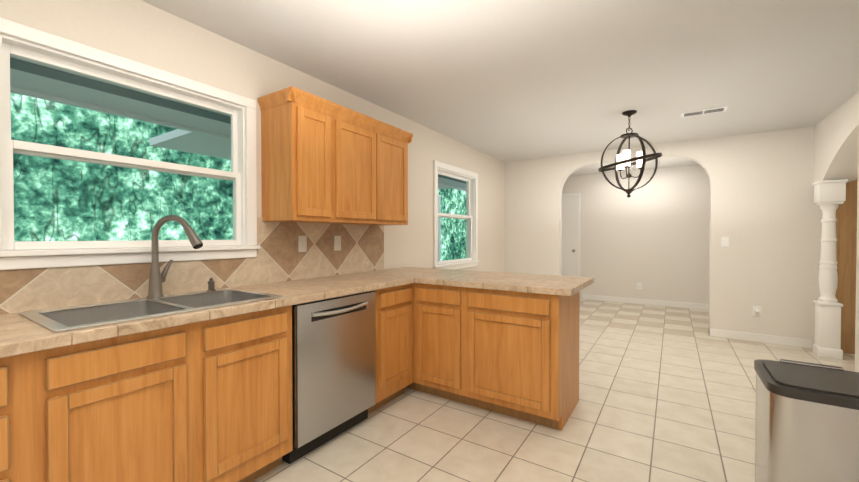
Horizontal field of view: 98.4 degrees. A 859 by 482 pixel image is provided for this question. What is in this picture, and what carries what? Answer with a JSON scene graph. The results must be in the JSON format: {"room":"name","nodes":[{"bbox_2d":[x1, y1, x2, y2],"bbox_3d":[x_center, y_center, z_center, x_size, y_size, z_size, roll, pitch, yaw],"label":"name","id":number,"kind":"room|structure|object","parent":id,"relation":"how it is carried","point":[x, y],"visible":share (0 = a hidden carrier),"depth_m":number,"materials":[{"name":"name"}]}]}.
{"room":"kitchen","nodes":[
{"label":"kitchen","id":0,"kind":"room"},
{"bbox_2d":[0,0,504,271],"bbox_3d":[-0.285,-0.034,3.831,0.120,2.440,9.640,0,1,33],"label":"wall","id":1,"kind":"structure","parent":0,"point":[142,32],"depth_m":2.43,"materials":[{"name":"paint"}]},
{"bbox_2d":[0,17,259,269],"bbox_3d":[-1.490,-0.395,1.950,0.162,1.014,1.186,0,1,33],"label":"kitchen window","id":2,"kind":"structure","parent":1,"relation":"in","point":[241,175],"depth_m":1.82,"materials":[{"name":"white wood"}]},
{"bbox_2d":[0,217,383,313],"bbox_3d":[-1.351,0.069,2.086,0.012,0.440,3.350,0,1,33],"label":"tile backsplash","id":3,"kind":"structure","parent":1,"relation":"attached to","point":[279,258],"depth_m":2.23,"materials":[{"name":"beige tile"}]},
{"bbox_2d":[298,236,306,251],"bbox_3d":[-0.929,0.021,2.712,0.008,0.120,0.072,0,1,33],"label":"outlet","id":4,"kind":"object","parent":3,"relation":"attached to","point":[302,243],"depth_m":2.71,"materials":[{"name":"white plastic"}]},
{"bbox_2d":[334,236,340,250],"bbox_3d":[-0.742,0.017,2.996,0.008,0.120,0.072,0,1,33],"label":"outlet","id":5,"kind":"object","parent":3,"relation":"attached to","point":[337,239],"depth_m":2.99,"materials":[{"name":"white plastic"}]},
{"bbox_2d":[257,86,412,225],"bbox_3d":[-0.635,-0.537,2.849,0.358,0.802,1.246,0,1,33],"label":"upper cabinet","id":6,"kind":"object","parent":1,"relation":"attached to","point":[325,161],"visible":1,"depth_m":2.50,"materials":[{"name":"brown wood"}]},
{"bbox_2d":[433,160,478,269],"bbox_3d":[0.314,-0.287,4.703,0.162,1.276,1.136,0,1,33],"label":"dining room window","id":7,"kind":"structure","parent":1,"relation":"in","point":[471,218],"depth_m":4.82,"materials":[{"name":"white wood"}]},
{"bbox_2d":[141,0,858,175],"bbox_3d":[1.856,-1.285,2.411,5.240,0.100,9.640,0,1,33],"label":"ceiling","id":8,"kind":"structure","parent":0,"point":[509,80],"depth_m":2.54,"materials":[{"name":"white paint"}]},
{"bbox_2d":[598,110,661,197],"bbox_3d":[1.941,-0.836,3.605,0.548,0.830,0.552,0,1,33],"label":"globe pendant light","id":9,"kind":"object","parent":8,"relation":"hanging from","point":[623,160],"visible":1,"depth_m":3.58,"materials":[{"name":"brown metal"}]},
{"bbox_2d":[681,106,727,117],"bbox_3d":[2.646,-1.245,3.580,0.360,0.009,0.150,0,1,33],"label":"ceiling vent","id":10,"kind":"object","parent":8,"relation":"in","point":[704,111],"visible":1,"depth_m":3.56,"materials":[{"name":"white metal"}]},
{"bbox_2d":[251,299,854,481],"bbox_3d":[1.856,1.254,2.444,5.240,0.100,9.640,0,1,33],"label":"floor","id":11,"kind":"structure","parent":0,"point":[667,394],"depth_m":2.41,"materials":[{"name":"tile"}]},
{"bbox_2d":[0,350,47,481],"bbox_3d":[-1.622,0.782,1.121,0.620,0.880,0.503,0,1,33],"label":"base cabinet","id":12,"kind":"object","parent":11,"relation":"on","point":[23,441],"depth_m":1.15,"materials":[{"name":"brown wood"}]},
{"bbox_2d":[0,267,459,357],"bbox_3d":[-0.971,0.309,2.073,0.660,0.040,3.740,0,1,33],"label":"countertop","id":13,"kind":"structure","parent":12,"relation":"on","point":[20,334],"depth_m":1.61,"materials":[{"name":"stone"}]},
{"bbox_2d":[18,288,282,332],"bbox_3d":[-1.209,0.382,1.707,0.530,0.194,0.845,0,1,33],"label":"sink","id":14,"kind":"object","parent":13,"relation":"in","point":[62,319],"visible":0.4,"depth_m":1.68,"materials":[{"name":"metal"}]},
{"bbox_2d":[146,215,215,297],"bbox_3d":[-1.218,0.076,1.907,0.279,0.412,0.328,0,1,33],"label":"faucet","id":15,"kind":"object","parent":13,"relation":"on","point":[157,277],"visible":1,"depth_m":1.84,"materials":[{"name":"silver metal"}]},
{"bbox_2d":[282,291,375,463],"bbox_3d":[-0.769,0.769,2.378,0.635,0.872,0.634,0,1,33],"label":"dishwasher","id":16,"kind":"object","parent":11,"relation":"on","point":[333,367],"visible":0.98,"depth_m":2.16,"materials":[{"name":"silver metal"}]},
{"bbox_2d":[368,283,415,412],"bbox_3d":[-0.490,0.760,2.847,0.620,0.880,0.440,0,1,33],"label":"base cabinet","id":17,"kind":"object","parent":11,"relation":"on","point":[395,306],"depth_m":2.67,"materials":[{"name":"brown wood"}]},
{"bbox_2d":[416,283,579,430],"bbox_3d":[0.501,0.760,2.815,1.079,0.880,0.624,0,1,33],"label":"base cabinet","id":18,"kind":"object","parent":11,"relation":"on","point":[514,354],"depth_m":2.51,"materials":[{"name":"brown wood"}]},
{"bbox_2d":[416,270,593,295],"bbox_3d":[0.583,0.299,2.822,1.117,0.040,0.784,0,1,33],"label":"countertop","id":19,"kind":"structure","parent":18,"relation":"on","point":[517,282],"depth_m":2.64,"materials":[{"name":"stone"}]},
{"bbox_2d":[754,359,858,481],"bbox_3d":[1.560,0.877,1.464,0.387,0.680,0.416,0,1,33],"label":"trash can","id":20,"kind":"object","parent":11,"relation":"on","point":[806,421],"visible":1,"depth_m":1.38,"materials":[{"name":"metal"}]},
{"bbox_2d":[812,179,847,359],"bbox_3d":[4.101,0.287,3.812,0.210,1.800,0.210,0,1,33],"label":"column","id":21,"kind":"structure","parent":11,"relation":"on","point":[829,196],"depth_m":3.76,"materials":[{"name":"white wood"}]},
{"bbox_2d":[562,165,709,303],"bbox_3d":[4.466,-0.067,6.407,5.240,2.440,0.120,0,1,33],"label":"wall","id":22,"kind":"structure","parent":0,"point":[652,236],"depth_m":6.68,"materials":[{"name":"paint"}]},
{"bbox_2d":[562,193,580,276],"bbox_3d":[2.646,0.095,7.481,0.740,2.090,0.080,0,1,33],"label":"door","id":23,"kind":"structure","parent":22,"relation":"in","point":[571,212],"depth_m":7.39,"materials":[{"name":"white wood"}]},
{"bbox_2d":[637,283,641,288],"bbox_3d":[3.818,0.819,6.743,0.072,0.116,0.048,0,1,33],"label":"outlet","id":24,"kind":"object","parent":22,"relation":"attached to","point":[639,285],"visible":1,"depth_m":6.75,"materials":[{"name":"white plastic"}]},
{"bbox_2d":[582,294,708,309],"bbox_3d":[4.166,1.104,6.539,2.770,0.095,0.014,0,1,33],"label":"baseboard","id":25,"kind":"structure","parent":22,"relation":"attached to","point":[584,296],"depth_m":6.68,"materials":[{"name":"white wood"}]},
{"bbox_2d":[505,126,822,343],"bbox_3d":[3.359,-0.045,4.718,5.240,2.440,0.140,0,1,33],"label":"wall","id":26,"kind":"structure","parent":0,"point":[766,214],"depth_m":4.39,"materials":[{"name":"paint"}]},
{"bbox_2d":[721,237,728,246],"bbox_3d":[3.577,0.008,4.487,0.072,0.116,0.008,0,1,33],"label":"light switch","id":27,"kind":"object","parent":26,"relation":"attached to","point":[724,241],"visible":1,"depth_m":4.48,"materials":[{"name":"white plastic"}]},
{"bbox_2d":[753,306,760,315],"bbox_3d":[3.817,0.820,4.316,0.072,0.116,0.048,0,1,33],"label":"outlet","id":28,"kind":"object","parent":26,"relation":"attached to","point":[756,310],"visible":1,"depth_m":4.33,"materials":[{"name":"white plastic"}]},
{"bbox_2d":[709,328,811,347],"bbox_3d":[3.836,1.133,4.331,0.900,0.095,0.017,0,1,33],"label":"baseboard","id":29,"kind":"structure","parent":26,"relation":"attached to","point":[781,340],"depth_m":4.30,"materials":[{"name":"white wood"}]},
{"bbox_2d":[835,177,857,353],"bbox_3d":[4.751,0.088,3.697,1.050,2.200,0.038,0,1,33],"label":"door","id":30,"kind":"structure","parent":26,"relation":"in","point":[846,231],"depth_m":3.90,"materials":[{"name":"brown wood"}]},
{"bbox_2d":[814,92,858,182],"bbox_3d":[3.446,-0.019,2.682,0.240,2.440,3.170,0,1,33],"label":"wall","id":31,"kind":"structure","parent":0,"point":[836,144],"depth_m":3.59,"materials":[{"name":"paint"}]},
{"bbox_2d":[855,114,858,371],"bbox_3d":[0.898,0.016,-0.054,0.120,2.440,4.200,0,1,33],"label":"wall","id":32,"kind":"structure","parent":0,"point":[857,320],"depth_m":1.70,"materials":[{"name":"paint"}]},
{"label":"outside","id":33,"kind":"structure","parent":0,"visible":0},
{"bbox_3d":[-3.268,1.513,5.689,6.875,0.100,30.000,0,1,33],"label":"ground","id":34,"kind":"structure","parent":33,"visible":0},
{"bbox_2d":[438,195,440,260],"bbox_3d":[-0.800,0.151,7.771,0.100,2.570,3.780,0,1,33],"label":"porch column","id":35,"kind":"structure","parent":34,"relation":"on","point":[439,229],"depth_m":9.28,"materials":[{"name":"white"}]},
{"bbox_2d":[10,55,465,190],"bbox_3d":[-1.479,-1.207,4.480,2.595,0.230,18.000,0,1,33],"label":"porch ceiling","id":36,"kind":"structure","parent":35,"relation":"on","point":[74,88],"depth_m":3.02,"materials":[{"name":"white paint"}]},
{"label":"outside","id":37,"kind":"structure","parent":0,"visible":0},
{"bbox_2d":[10,92,465,260],"bbox_3d":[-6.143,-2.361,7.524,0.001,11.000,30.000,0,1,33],"label":"trees","id":38,"kind":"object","parent":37,"point":[173,187],"depth_m":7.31,"materials":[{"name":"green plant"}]}
]}

